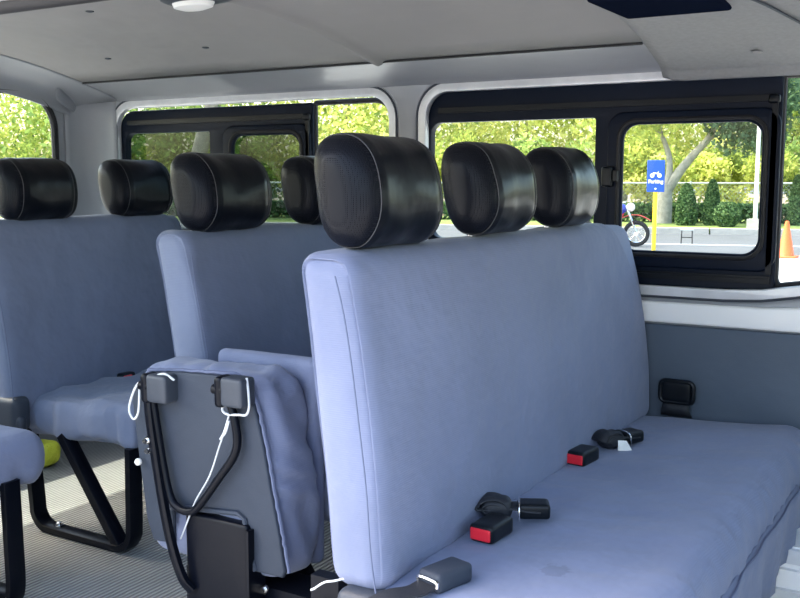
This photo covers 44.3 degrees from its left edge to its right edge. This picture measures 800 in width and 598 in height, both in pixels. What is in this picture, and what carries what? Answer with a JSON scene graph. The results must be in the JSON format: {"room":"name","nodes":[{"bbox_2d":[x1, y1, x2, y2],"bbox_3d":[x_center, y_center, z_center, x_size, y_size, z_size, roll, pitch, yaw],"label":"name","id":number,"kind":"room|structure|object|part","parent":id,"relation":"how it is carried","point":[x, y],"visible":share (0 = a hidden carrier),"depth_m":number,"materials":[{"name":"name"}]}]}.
{"room":"vehicle interior","nodes":[
{"label":"vehicle interior","id":0,"kind":"room"},
{"bbox_2d":[39,109,91,450],"bbox_3d":[-1.601,-0.063,3.103,0.040,1.500,1.620,4,8,31],"label":"wall","id":1,"kind":"structure","parent":0,"point":[59,116],"depth_m":3.60,"materials":[{"name":"silver metal"}]},
{"bbox_2d":[0,89,58,159],"bbox_3d":[-1.599,-0.319,3.041,0.026,0.739,1.346,4,8,31],"label":"trim","id":2,"kind":"structure","parent":1,"relation":"attached to","point":[51,116],"depth_m":3.56,"materials":[{"name":"black rubber"}]},
{"bbox_2d":[0,54,116,114],"bbox_3d":[-1.517,-0.677,2.976,0.154,0.229,1.622,4,8,31],"label":"trim","id":3,"kind":"structure","parent":1,"relation":"attached to","point":[37,84],"depth_m":3.45,"materials":[{"name":"grey plastic"}]},
{"bbox_2d":[55,88,75,111],"bbox_3d":[-1.210,-0.727,3.583,0.014,0.097,0.164,2,7,12],"label":"trim","id":4,"kind":"structure","parent":1,"relation":"attached to","point":[62,97],"depth_m":3.56,"materials":[{"name":"grey plastic"}]},
{"bbox_2d":[0,441,347,597],"bbox_3d":[0.709,0.828,1.815,5.350,0.050,1.640,4,8,31],"label":"floor","id":5,"kind":"structure","parent":0,"point":[56,567],"depth_m":2.68,"materials":[{"name":"plastic"}]},
{"bbox_2d":[0,425,44,597],"bbox_3d":[-1.172,0.278,2.422,0.548,0.893,0.400,4,8,31],"label":"seat","id":6,"kind":"object","parent":5,"relation":"on","point":[22,453],"visible":1,"depth_m":2.36,"materials":[{"name":"fabric"}]},
{"bbox_3d":[-1.056,0.574,2.437,0.320,0.301,0.045,4,8,31],"label":"leg","id":7,"kind":"part","parent":6,"relation":"part of","materials":[{"name":"black paint"}]},
{"bbox_2d":[0,425,44,484],"bbox_3d":[-1.126,0.389,2.434,0.447,0.148,0.309,4,8,31],"label":"cushion","id":8,"kind":"object","parent":6,"relation":"on","point":[22,453],"depth_m":2.38,"materials":[{"name":"fabric"}]},
{"bbox_2d":[41,439,60,466],"bbox_3d":[-1.264,0.546,3.482,0.108,0.088,0.102,4,8,31],"label":"plastic bag","id":9,"kind":"object","parent":5,"relation":"on","point":[52,449],"visible":0.51,"depth_m":3.46,"materials":[{"name":"yellow plastic"}]},
{"bbox_2d":[0,158,181,552],"bbox_3d":[-0.778,0.110,3.014,0.641,1.077,0.815,4,8,31],"label":"seat","id":10,"kind":"object","parent":5,"relation":"on","point":[83,304],"visible":0.74,"depth_m":2.90,"materials":[{"name":"fabric"}]},
{"bbox_3d":[-0.895,0.533,2.758,0.442,0.300,0.045,4,8,31],"label":"frame","id":11,"kind":"part","parent":10,"relation":"part of","materials":[{"name":"black paint"}]},
{"bbox_2d":[29,369,146,447],"bbox_3d":[-0.731,0.297,3.043,0.516,0.161,0.756,4,8,31],"label":"cushion","id":12,"kind":"object","parent":10,"relation":"on","point":[72,406],"depth_m":2.76,"materials":[{"name":"fabric"}]},
{"bbox_3d":[-0.957,0.019,3.110,0.188,0.566,0.800,4,8,31],"label":"backrest","id":13,"kind":"part","parent":10,"relation":"part of","materials":[{"name":"fabric"}]},
{"bbox_2d":[117,371,134,376],"bbox_3d":[-0.849,0.243,3.053,0.038,0.030,0.055,4,8,31],"label":"belt","id":14,"kind":"object","parent":10,"relation":"attached to","point":[128,373],"visible":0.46,"depth_m":3.04,"materials":[{"name":"black plastic"}]},
{"bbox_2d":[128,348,323,597],"bbox_3d":[-0.324,0.446,2.042,0.485,0.651,0.247,4,8,31],"label":"seat","id":15,"kind":"object","parent":5,"relation":"on","point":[231,460],"visible":0.98,"depth_m":1.97,"materials":[{"name":"fabric"}]},
{"bbox_3d":[-0.509,0.200,2.004,0.129,0.109,0.009,4,8,29],"label":"cord","id":16,"kind":"part","parent":15,"relation":"part of","materials":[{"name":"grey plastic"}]},
{"bbox_3d":[-0.392,0.361,1.961,0.152,0.280,0.010,5,9,34],"label":"cord","id":17,"kind":"part","parent":15,"relation":"part of","materials":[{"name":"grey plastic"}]},
{"bbox_3d":[-0.355,0.547,1.992,0.174,0.222,0.057,4,8,31],"label":"mounting plate","id":18,"kind":"part","parent":15,"relation":"part of","materials":[{"name":"black paint"}]},
{"bbox_3d":[-0.316,0.188,1.890,0.075,0.079,0.011,5,9,34],"label":"cord","id":19,"kind":"part","parent":15,"relation":"part of","materials":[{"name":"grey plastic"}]},
{"bbox_3d":[-0.279,0.332,2.113,0.273,0.442,0.040,4,8,31],"label":"backrest","id":20,"kind":"part","parent":15,"relation":"part of","materials":[{"name":"fabric"}]},
{"bbox_2d":[156,152,343,575],"bbox_3d":[-0.088,0.170,2.527,0.636,1.077,0.954,5,8,33],"label":"seat","id":21,"kind":"object","parent":5,"relation":"on","point":[233,279],"visible":0.24,"depth_m":2.33,"materials":[{"name":"fabric"}]},
{"bbox_3d":[-0.255,0.078,2.623,0.188,0.566,0.910,4,8,31],"label":"backrest","id":22,"kind":"part","parent":21,"relation":"part of","materials":[{"name":"fabric"}]},
{"bbox_2d":[323,452,329,521],"bbox_3d":[-0.043,0.359,2.535,0.521,0.155,0.934,4,8,31],"label":"cushion","id":23,"kind":"object","parent":21,"relation":"on","point":[326,504],"depth_m":2.08,"materials":[{"name":"fabric"}]},
{"bbox_2d":[302,132,799,597],"bbox_3d":[0.441,0.230,1.998,0.594,1.089,1.410,4,8,31],"label":"seat","id":24,"kind":"object","parent":5,"relation":"on","point":[450,372],"visible":0.96,"depth_m":1.75,"materials":[{"name":"fabric"}]},
{"bbox_2d":[310,578,343,590],"bbox_3d":[-0.113,0.456,1.569,0.076,0.039,0.012,4,8,26],"label":"cord","id":25,"kind":"object","parent":24,"relation":"hanging from","point":[340,579],"visible":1,"depth_m":1.56,"materials":[{"name":"white fabric"}]},
{"bbox_3d":[-0.117,0.628,1.634,0.059,0.350,0.050,4,8,31],"label":"hinge plate","id":26,"kind":"part","parent":24,"relation":"part of","materials":[{"name":"black paint"}]},
{"bbox_2d":[369,557,471,597],"bbox_3d":[0.027,0.436,1.497,0.195,0.034,0.054,-6,9,-38],"label":"belt","id":27,"kind":"object","parent":24,"relation":"on","point":[439,577],"visible":1,"depth_m":1.50,"materials":[{"name":"dark grey plastic"},{"name":"chrome"}]},
{"bbox_3d":[0.263,0.124,2.105,0.162,0.539,1.382,4,8,31],"label":"backrest","id":28,"kind":"part","parent":24,"relation":"part of","materials":[{"name":"fabric"}]},
{"bbox_2d":[470,512,512,543],"bbox_3d":[0.160,0.401,1.718,0.048,0.032,0.080,5,9,35],"label":"belt","id":29,"kind":"object","parent":24,"relation":"on","point":[489,529],"visible":1,"depth_m":1.70,"materials":[{"name":"black plastic"}]},
{"bbox_2d":[475,492,550,520],"bbox_3d":[0.204,0.378,1.788,0.137,0.039,0.059,0,7,3],"label":"belt","id":30,"kind":"object","parent":24,"relation":"on","point":[527,508],"visible":0.9,"depth_m":1.77,"materials":[{"name":"black plastic"}]},
{"bbox_2d":[567,444,598,466],"bbox_3d":[0.404,0.346,2.175,0.048,0.032,0.080,5,9,37],"label":"belt","id":31,"kind":"object","parent":24,"relation":"on","point":[582,455],"visible":1,"depth_m":2.15,"materials":[{"name":"black plastic"}]},
{"bbox_2d":[385,416,799,597],"bbox_3d":[0.468,0.469,2.013,0.518,0.214,1.408,4,8,31],"label":"cushion","id":32,"kind":"object","parent":24,"relation":"on","point":[695,508],"depth_m":1.81,"materials":[{"name":"fabric"}]},
{"bbox_2d":[591,427,643,450],"bbox_3d":[0.517,0.325,2.291,0.137,0.042,0.076,-5,9,-34],"label":"belt","id":33,"kind":"object","parent":24,"relation":"on","point":[611,438],"visible":1,"depth_m":2.27,"materials":[{"name":"black plastic"}]},
{"bbox_2d":[658,378,695,417],"bbox_3d":[0.739,0.263,2.619,0.100,0.102,0.022,4,8,31],"label":"belt","id":34,"kind":"object","parent":24,"relation":"on","point":[676,395],"visible":1,"depth_m":2.61,"materials":[{"name":"black plastic"}]},
{"bbox_3d":[0.738,0.247,2.618,0.078,0.056,0.022,4,8,31],"label":"buckle plate","id":35,"kind":"part","parent":34,"relation":"part of","materials":[{"name":"black plastic"}]},
{"bbox_2d":[770,527,799,597],"bbox_3d":[1.206,0.655,2.193,0.710,0.200,0.345,4,8,31],"label":"step cover","id":36,"kind":"structure","parent":5,"relation":"on","point":[788,577],"depth_m":2.20,"materials":[{"name":"white paint"}]},
{"bbox_2d":[0,0,799,81],"bbox_3d":[0.765,-0.538,1.593,5.200,0.179,1.612,4,8,31],"label":"ceiling","id":37,"kind":"structure","parent":0,"point":[141,38],"depth_m":2.52,"materials":[{"name":"grey plastic"}]},
{"bbox_2d":[160,0,231,11],"bbox_3d":[-0.461,-0.683,2.259,0.230,0.036,0.100,4,8,31],"label":"recessed light","id":38,"kind":"object","parent":37,"relation":"in","point":[182,5],"visible":1,"depth_m":2.25,"materials":[{"name":"grey plastic"}]},
{"bbox_2d":[587,0,731,18],"bbox_3d":[0.548,-0.629,2.062,0.235,0.030,0.260,4,8,31],"label":"ceiling vent","id":39,"kind":"object","parent":37,"relation":"in","point":[629,9],"visible":0.98,"depth_m":2.07,"materials":[{"name":"black plastic"}]},
{"bbox_2d":[752,50,762,53],"bbox_3d":[0.855,-0.590,2.350,0.026,0.006,0.026,4,8,31],"label":"clip","id":40,"kind":"object","parent":37,"relation":"attached to","point":[756,51],"visible":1,"depth_m":2.34,"materials":[{"name":"grey plastic"}]},
{"bbox_2d":[116,84,799,333],"bbox_3d":[1.132,-0.246,2.386,5.350,0.740,0.045,4,8,31],"label":"wall","id":41,"kind":"structure","parent":0,"point":[406,99],"depth_m":2.98,"materials":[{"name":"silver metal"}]},
{"bbox_2d":[64,101,117,216],"bbox_3d":[-1.145,-0.267,3.689,0.188,1.060,0.043,-2,7,-14],"label":"trim","id":42,"kind":"structure","parent":41,"relation":"attached to","point":[91,133],"depth_m":3.66,"materials":[{"name":"grey plastic"}]},
{"bbox_2d":[121,97,385,229],"bbox_3d":[-0.515,-0.404,3.375,1.245,0.590,0.065,4,8,31],"label":"window","id":43,"kind":"structure","parent":41,"relation":"in","point":[271,134],"depth_m":3.38,"materials":[{"name":"black glass"}]},
{"bbox_3d":[-0.837,-0.434,3.594,0.435,0.365,0.004,4,8,31],"label":"pane","id":44,"kind":"part","parent":43,"relation":"part of","materials":[{"name":"clear glass"}]},
{"bbox_3d":[-0.664,-0.396,3.462,0.860,0.479,0.014,4,8,31],"label":"sash rail","id":45,"kind":"part","parent":43,"relation":"part of","materials":[{"name":"black plastic"}]},
{"bbox_3d":[-0.658,-0.406,3.482,0.890,0.537,0.032,4,8,31],"label":"frame","id":46,"kind":"part","parent":43,"relation":"part of","materials":[{"name":"black plastic"}]},
{"bbox_3d":[-0.444,-0.387,3.349,0.305,0.358,0.004,4,8,31],"label":"pane","id":47,"kind":"part","parent":43,"relation":"part of","materials":[{"name":"clear glass"}]},
{"bbox_3d":[-0.452,-0.380,3.336,0.375,0.418,0.017,4,8,31],"label":"sliding sash","id":48,"kind":"part","parent":43,"relation":"part of","materials":[{"name":"black"}]},
{"bbox_2d":[114,87,397,158],"bbox_3d":[-0.538,-0.401,3.376,1.253,0.601,0.024,4,8,31],"label":"trim","id":49,"kind":"structure","parent":41,"relation":"attached to","point":[125,107],"depth_m":3.29,"materials":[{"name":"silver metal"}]},
{"bbox_2d":[82,42,660,101],"bbox_3d":[1.142,-0.588,2.213,5.200,0.073,0.189,4,8,31],"label":"trim","id":50,"kind":"structure","parent":41,"relation":"attached to","point":[635,58],"depth_m":2.91,"materials":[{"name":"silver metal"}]},
{"bbox_2d":[416,72,799,302],"bbox_3d":[0.719,-0.305,2.620,1.553,0.608,0.024,4,8,31],"label":"trim","id":51,"kind":"structure","parent":41,"relation":"attached to","point":[432,94],"depth_m":2.67,"materials":[{"name":"light grey painted plastic"}]},
{"bbox_2d":[428,75,799,288],"bbox_3d":[0.736,-0.306,2.623,1.540,0.600,0.065,4,8,31],"label":"window","id":52,"kind":"structure","parent":41,"relation":"in","point":[760,101],"depth_m":2.62,"materials":[{"name":"black metal"}]},
{"bbox_3d":[0.766,-0.289,2.603,0.452,0.418,0.017,4,8,31],"label":"sliding sash","id":53,"kind":"part","parent":52,"relation":"part of","materials":[{"name":"black"}]},
{"bbox_2d":[642,300,799,332],"bbox_3d":[1.217,0.017,2.335,2.720,0.169,0.022,4,8,31],"label":"trim","id":54,"kind":"structure","parent":41,"relation":"attached to","point":[757,318],"depth_m":2.56,"materials":[{"name":"white paint"}]},
{"bbox_2d":[751,0,799,23],"bbox_3d":[0.668,-0.591,1.988,0.833,0.094,0.037,-6,9,-38],"label":"trim","id":55,"kind":"structure","parent":41,"relation":"attached to","point":[757,1],"depth_m":2.08,"materials":[{"name":"grey plastic"}]},
{"bbox_3d":[1.141,0.422,2.484,5.350,0.690,0.050,4,8,31],"label":"wall","id":56,"kind":"structure","parent":0,"visible":0},
{"bbox_2d":[645,322,799,429],"bbox_3d":[1.119,0.406,2.445,5.350,0.632,0.025,4,8,31],"label":"trim","id":57,"kind":"structure","parent":56,"relation":"attached to","point":[738,376],"depth_m":2.56,"materials":[{"name":"grey plastic"}]},
{"bbox_3d":[-0.012,-0.518,1.112,2.370,0.227,0.104,4,8,31],"label":"trim","id":58,"kind":"structure","parent":0,"visible":0},
{"bbox_2d":[0,0,107,14],"bbox_3d":[-0.002,-0.410,1.141,2.370,0.036,0.036,4,8,31],"label":"trim","id":59,"kind":"structure","parent":58,"relation":"attached to","point":[9,6],"depth_m":1.46,"materials":[{"name":"grey plastic"}]},
{"label":"outside","id":60,"kind":"structure","parent":0,"visible":0},
{"bbox_2d":[436,188,799,255],"bbox_3d":[1.580,-3.422,41.092,313.257,0.100,299.115,4,8,31],"label":"ground","id":61,"kind":"structure","parent":60,"point":[660,238],"depth_m":24.86,"materials":[{"name":"grey asphalt"}]},
{"bbox_2d":[0,218,541,230],"bbox_3d":[-22.122,-3.036,36.969,56.801,0.190,0.400,2,7,16],"label":"kerb","id":62,"kind":"object","parent":61,"relation":"on","point":[449,227],"depth_m":29.92,"materials":[{"name":"concrete"}]},
{"bbox_2d":[586,200,650,246],"bbox_3d":[4.947,-1.771,23.019,1.808,1.073,0.706,0,7,2],"label":"motorcycle","id":63,"kind":"object","parent":61,"relation":"on","point":[630,207],"visible":0.29,"depth_m":22.89,"materials":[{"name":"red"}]},
{"bbox_3d":[5.031,-2.109,23.037,0.571,0.321,0.343,4,8,31],"label":"fuel tank","id":64,"kind":"part","parent":63,"relation":"part of","materials":[{"name":"blue metal"}]},
{"bbox_2d":[647,160,664,249],"bbox_3d":[5.505,-2.010,21.203,0.370,1.960,0.128,2,7,16],"label":"parking sign","id":65,"kind":"object","parent":61,"relation":"on","point":[655,168],"visible":1,"depth_m":21.10,"materials":[{"name":"blue metal"}]},
{"bbox_2d":[622,227,708,234],"bbox_3d":[7.003,-1.991,28.554,3.770,0.190,0.400,2,7,16],"label":"kerb","id":66,"kind":"object","parent":61,"relation":"on","point":[659,230],"visible":0.5,"depth_m":28.12,"materials":[{"name":"concrete"}]},
{"bbox_2d":[680,229,693,243],"bbox_3d":[6.979,-1.517,23.897,0.300,0.358,0.031,2,7,16],"label":"metal stand","id":67,"kind":"object","parent":61,"relation":"on","point":[681,229],"visible":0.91,"depth_m":23.88,"materials":[{"name":"silver metal"}]},
{"bbox_2d":[645,243,799,246],"bbox_3d":[7.843,-1.279,23.385,4.400,0.012,0.250,2,7,16],"label":"painted line","id":68,"kind":"object","parent":61,"relation":"on","point":[645,243],"visible":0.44,"depth_m":23.57,"materials":[{"name":"grey paint"}]},
{"bbox_2d":[710,228,799,235],"bbox_3d":[11.031,-1.846,27.390,4.540,0.190,0.400,2,7,16],"label":"kerb","id":69,"kind":"object","parent":61,"relation":"on","point":[713,231],"visible":0.67,"depth_m":27.63,"materials":[{"name":"concrete"}]},
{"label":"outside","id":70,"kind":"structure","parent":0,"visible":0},
{"bbox_2d":[442,194,787,218],"bbox_3d":[-1.523,-6.623,66.006,168.395,0.210,93.088,4,8,31],"label":"meadow","id":71,"kind":"structure","parent":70,"point":[749,195],"depth_m":64.22,"materials":[{"name":"green plant"}]},
{"bbox_2d":[0,139,38,157],"bbox_3d":[-18.417,-5.495,44.514,5.536,3.478,3.085,2,7,16],"label":"bush","id":72,"kind":"object","parent":71,"relation":"on","point":[24,148],"visible":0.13,"depth_m":43.94,"materials":[{"name":"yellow plant"}]},
{"bbox_2d":[0,93,51,157],"bbox_3d":[-20.381,-10.091,46.866,12.165,11.737,11.001,-1,7,-4],"label":"tree","id":73,"kind":"object","parent":71,"relation":"on","point":[5,133],"visible":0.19,"depth_m":46.37,"materials":[{"name":"green plant"}]},
{"bbox_2d":[0,97,235,157],"bbox_3d":[-13.510,-10.064,46.928,11.372,11.670,12.897,1,7,4],"label":"tree","id":74,"kind":"object","parent":71,"relation":"on","point":[3,146],"visible":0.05,"depth_m":44.49,"materials":[{"name":"green plant"}]},
{"bbox_2d":[123,100,312,117],"bbox_3d":[-8.902,-9.571,44.030,9.579,11.410,11.426,2,7,19],"label":"tree","id":75,"kind":"object","parent":71,"relation":"on","point":[239,104],"visible":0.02,"depth_m":41.64,"materials":[{"name":"green plant"}]},
{"bbox_2d":[219,97,448,144],"bbox_3d":[-3.029,-9.869,44.470,11.533,11.892,11.519,-3,8,-22],"label":"tree","id":76,"kind":"object","parent":71,"relation":"on","point":[320,110],"visible":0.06,"depth_m":43.02,"materials":[{"name":"green plant"}]},
{"bbox_2d":[319,126,359,142],"bbox_3d":[-2.384,-5.317,40.621,6.274,3.622,2.860,4,8,31],"label":"bush","id":77,"kind":"object","parent":71,"relation":"on","point":[349,130],"visible":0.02,"depth_m":40.42,"materials":[{"name":"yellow plant"}]},
{"bbox_2d":[303,97,535,153],"bbox_3d":[0.949,-9.596,42.728,10.510,11.776,11.448,6,9,38],"label":"tree","id":78,"kind":"object","parent":71,"relation":"on","point":[377,107],"visible":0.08,"depth_m":41.07,"materials":[{"name":"green plant"}]},
{"bbox_2d":[435,127,477,200],"bbox_3d":[2.170,-4.980,39.214,4.594,3.612,2.849,4,8,31],"label":"bush","id":79,"kind":"object","parent":71,"relation":"on","point":[438,153],"visible":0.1,"depth_m":38.81,"materials":[{"name":"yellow plant"}]},
{"bbox_2d":[435,118,594,155],"bbox_3d":[5.188,-9.823,42.816,11.443,12.196,10.299,4,8,31],"label":"tree","id":80,"kind":"object","parent":71,"relation":"on","point":[523,127],"visible":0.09,"depth_m":42.25,"materials":[{"name":"green plant"}]},
{"bbox_2d":[511,132,594,165],"bbox_3d":[5.912,-4.737,38.141,4.238,3.495,2.747,4,8,31],"label":"tree","id":81,"kind":"object","parent":71,"relation":"on","point":[524,145],"visible":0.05,"depth_m":37.81,"materials":[{"name":"green plant"}]},
{"bbox_2d":[441,181,792,216],"bbox_3d":[1.573,-3.845,37.683,53.254,1.380,0.071,2,7,16],"label":"fence","id":82,"kind":"object","parent":71,"relation":"on","point":[690,182],"visible":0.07,"depth_m":34.91,"materials":[{"name":"silver metal"}]},
{"bbox_2d":[506,118,736,202],"bbox_3d":[9.332,-9.093,41.091,9.566,11.163,10.815,3,8,26],"label":"tree","id":83,"kind":"object","parent":71,"relation":"on","point":[582,134],"visible":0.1,"depth_m":39.84,"materials":[{"name":"green plant"}]},
{"bbox_2d":[593,130,703,206],"bbox_3d":[9.464,-4.679,37.204,4.422,3.399,2.841,4,8,31],"label":"bush","id":84,"kind":"object","parent":71,"relation":"on","point":[636,171],"visible":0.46,"depth_m":36.59,"materials":[{"name":"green plant"}]},
{"bbox_2d":[650,90,799,202],"bbox_3d":[14.630,-9.387,41.770,9.907,11.586,11.462,5,9,35],"label":"tree","id":85,"kind":"object","parent":71,"relation":"on","point":[796,120],"visible":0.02,"depth_m":41.64,"materials":[{"name":"green plant"}]},
{"bbox_2d":[686,133,799,203],"bbox_3d":[12.415,-4.598,36.093,4.346,3.609,2.990,4,8,31],"label":"bush","id":86,"kind":"object","parent":71,"relation":"on","point":[717,166],"visible":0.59,"depth_m":35.80,"materials":[{"name":"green plant"}]},
{"bbox_2d":[730,82,799,199],"bbox_3d":[17.787,-8.824,38.616,10.612,11.239,10.240,-1,7,-8],"label":"tree","id":87,"kind":"object","parent":71,"relation":"on","point":[792,130],"visible":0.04,"depth_m":39.70,"materials":[{"name":"green plant"}]},
{"bbox_2d":[783,132,799,198],"bbox_3d":[15.290,-4.550,35.477,4.146,3.426,2.982,4,8,31],"label":"bush","id":88,"kind":"object","parent":71,"relation":"on","point":[792,147],"visible":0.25,"depth_m":35.63,"materials":[{"name":"green plant"}]},
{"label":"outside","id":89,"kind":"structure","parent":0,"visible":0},
{"bbox_2d":[779,256,799,281],"bbox_3d":[-14.877,1.307,2.743,90.001,0.070,46.600,2,7,16],"label":"pavement","id":90,"kind":"structure","parent":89,"point":[789,269],"depth_m":17.12,"materials":[{"name":"white concrete"}]},
{"bbox_2d":[780,221,798,258],"bbox_3d":[7.723,-1.194,19.626,0.440,0.730,0.440,4,8,31],"label":"traffic cone","id":91,"kind":"object","parent":90,"relation":"on","point":[786,246],"visible":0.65,"depth_m":19.54,"materials":[{"name":"orange plastic"}]},
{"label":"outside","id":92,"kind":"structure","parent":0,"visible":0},
{"bbox_2d":[0,216,799,233],"bbox_3d":[-14.765,-3.211,38.620,127.356,0.190,40.311,4,8,31],"label":"verge","id":93,"kind":"structure","parent":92,"point":[699,224],"depth_m":30.52,"materials":[{"name":"green plant"}]},
{"bbox_2d":[145,104,219,109],"bbox_3d":[-7.114,-7.170,35.199,6.199,8.834,5.173,1,7,11],"label":"tree","id":94,"kind":"object","parent":93,"relation":"on","point":[217,105],"visible":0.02,"depth_m":35.57,"materials":[{"name":"green plant"}]},
{"bbox_2d":[441,201,797,223],"bbox_3d":[0.814,-3.139,34.898,42.119,0.772,1.056,2,7,16],"label":"hedge","id":95,"kind":"object","parent":93,"relation":"on","point":[746,208],"visible":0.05,"depth_m":32.32,"materials":[{"name":"green plant"}]},
{"bbox_2d":[674,182,697,225],"bbox_3d":[8.813,-2.901,30.224,0.736,1.380,0.745,4,8,31],"label":"conical shrub","id":96,"kind":"object","parent":93,"relation":"on","point":[686,206],"visible":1,"depth_m":30.03,"materials":[{"name":"green plant"}]},
{"bbox_2d":[575,78,799,222],"bbox_3d":[9.393,-5.249,31.197,7.554,6.000,4.007,2,7,14],"label":"forked tree","id":97,"kind":"object","parent":93,"relation":"on","point":[664,199],"visible":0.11,"depth_m":30.98,"materials":[{"name":"green plant"}]},
{"bbox_2d":[702,179,720,225],"bbox_3d":[9.602,-2.962,30.190,0.616,1.489,0.614,4,8,31],"label":"conical shrub","id":98,"kind":"object","parent":93,"relation":"on","point":[712,195],"visible":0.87,"depth_m":30.03,"materials":[{"name":"green plant"}]},
{"bbox_2d":[712,201,741,226],"bbox_3d":[9.779,-2.508,29.351,0.856,0.830,0.832,4,8,31],"label":"round shrub","id":99,"kind":"object","parent":93,"relation":"on","point":[725,214],"visible":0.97,"depth_m":29.10,"materials":[{"name":"green plant"}]},
{"bbox_2d":[746,126,760,227],"bbox_3d":[10.846,-5.214,28.206,1.411,6.633,0.440,3,8,25],"label":"lamp post","id":100,"kind":"object","parent":93,"relation":"on","point":[751,223],"visible":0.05,"depth_m":28.59,"materials":[{"name":"white metal"}]},
{"bbox_2d":[786,174,799,225],"bbox_3d":[12.242,-3.032,30.246,0.583,1.625,0.578,4,8,31],"label":"conical shrub","id":101,"kind":"object","parent":93,"relation":"on","point":[793,213],"visible":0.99,"depth_m":30.11,"materials":[{"name":"green plant"}]}
]}

